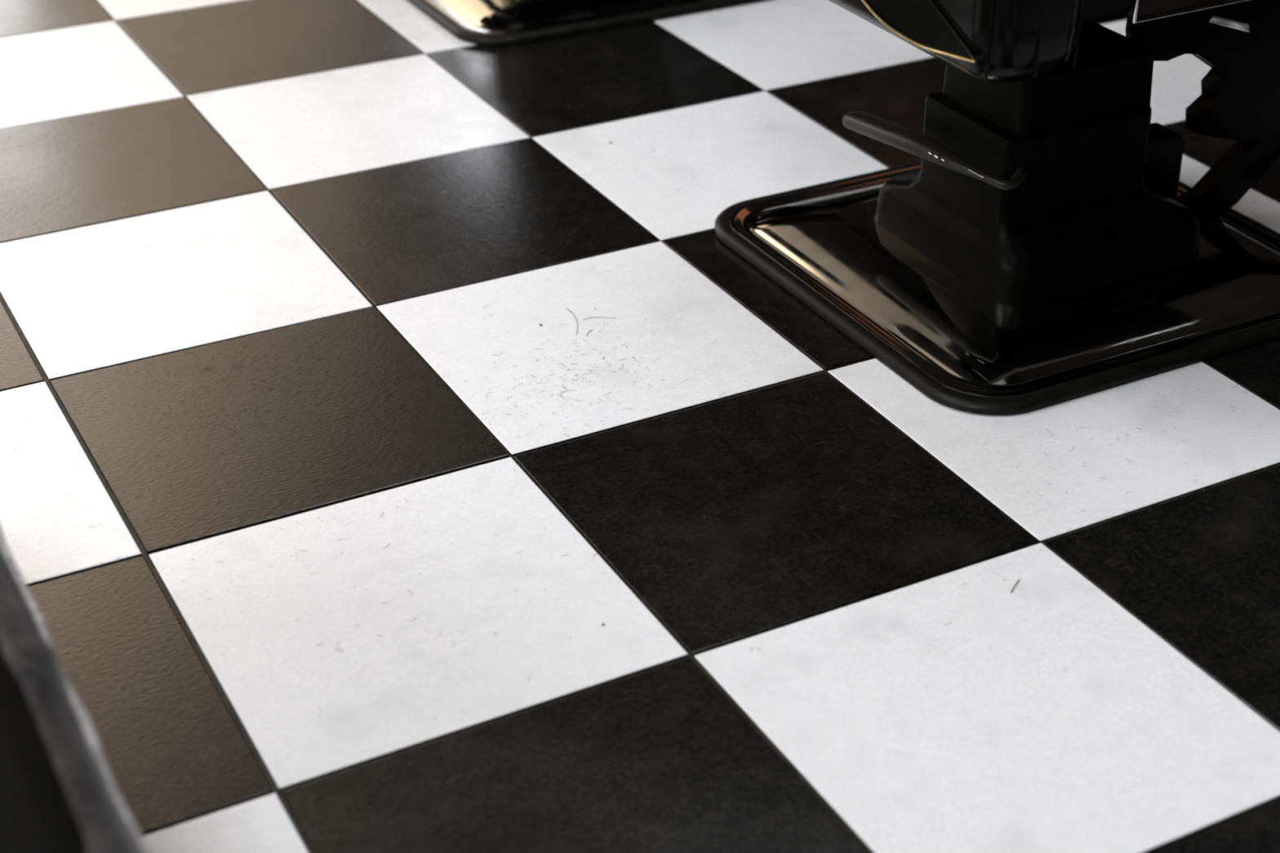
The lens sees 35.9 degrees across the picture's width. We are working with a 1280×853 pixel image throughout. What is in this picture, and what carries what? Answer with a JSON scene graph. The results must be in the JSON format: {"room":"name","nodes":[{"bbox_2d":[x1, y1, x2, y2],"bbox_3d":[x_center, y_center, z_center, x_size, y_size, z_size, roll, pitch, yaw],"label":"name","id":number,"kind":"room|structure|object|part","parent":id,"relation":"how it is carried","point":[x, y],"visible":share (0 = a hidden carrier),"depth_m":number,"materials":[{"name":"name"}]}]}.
{"room":"salon","nodes":[
{"label":"salon","id":0,"kind":"room"},
{"bbox_2d":[0,0,1279,852],"bbox_3d":[-0.586,0.039,2.117,6.400,0.006,9.199,-15,34,-24],"label":"floor","id":1,"kind":"structure","parent":0,"point":[863,720],"depth_m":2.08,"materials":[{"name":"multicoloured tile"}]},
{"bbox_2d":[0,525,150,852],"bbox_3d":[-0.607,0.363,1.212,0.579,0.357,1.251,-15,34,-24],"label":"bench","id":2,"kind":"object","parent":1,"relation":"on","point":[59,793],"visible":1,"depth_m":1.18,"materials":[{"name":"leather"}]},
{"bbox_3d":[-0.615,0.231,1.117,0.532,0.032,1.210,-15,34,-24],"label":"seat","id":3,"kind":"part","parent":2,"relation":"part of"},
{"bbox_2d":[407,0,768,45],"bbox_3d":[0.032,-1.282,3.393,1.062,0.970,0.626,-15,34,-24],"label":"barber chair","id":4,"kind":"object","parent":1,"relation":"on","point":[481,22],"visible":1,"depth_m":3.31,"materials":[{"name":"black paint"}]},
{"bbox_3d":[-0.128,-0.842,3.554,0.611,0.037,0.591,-15,34,-24],"label":"plate","id":5,"kind":"part","parent":4,"relation":"part of","materials":[{"name":"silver metal"}]},
{"bbox_2d":[0,96,1278,765],"bbox_3d":[-0.119,-0.102,2.348,1.695,0.001,1.777,-15,34,-24],"label":"hair clippings","id":6,"kind":"object","parent":1,"relation":"on","point":[611,142],"visible":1,"depth_m":2.23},
{"bbox_2d":[714,0,1279,414],"bbox_3d":[0.660,-0.673,2.361,1.062,0.970,0.626,-15,34,-24],"label":"barber chair","id":7,"kind":"object","parent":1,"relation":"on","point":[1046,244],"visible":1,"depth_m":2.35,"materials":[{"name":"black metal"}]},
{"bbox_3d":[0.250,-0.486,2.064,0.001,0.129,0.354,-15,34,-24],"label":"inset panel","id":8,"kind":"part","parent":7,"relation":"part of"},
{"bbox_3d":[0.342,-0.330,2.370,0.056,0.041,0.321,-19,36,-29],"label":"pump lever","id":9,"kind":"part","parent":7,"relation":"part of","materials":[{"name":"metal"}]},
{"bbox_3d":[0.500,-0.234,2.523,0.611,0.037,0.591,-15,34,-24],"label":"plate","id":10,"kind":"part","parent":7,"relation":"part of","materials":[{"name":"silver metal"}]},
{"bbox_3d":[0.531,-0.539,2.353,0.360,0.057,0.170,-15,34,-24],"label":"seat frame","id":11,"kind":"part","parent":7,"relation":"part of","materials":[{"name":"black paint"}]},
{"bbox_3d":[0.571,-0.646,2.327,0.580,0.162,0.438,-15,34,-24],"label":"seat","id":12,"kind":"part","parent":7,"relation":"part of","materials":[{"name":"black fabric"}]},
{"bbox_3d":[0.721,-0.597,2.173,0.442,0.230,0.032,-15,34,-24],"label":"panel","id":13,"kind":"part","parent":7,"relation":"part of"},
{"bbox_3d":[0.871,-0.507,2.541,0.623,0.300,0.030,-15,34,-24],"label":"footrest arm","id":14,"kind":"part","parent":7,"relation":"part of","materials":[{"name":"black paint"}]}
]}

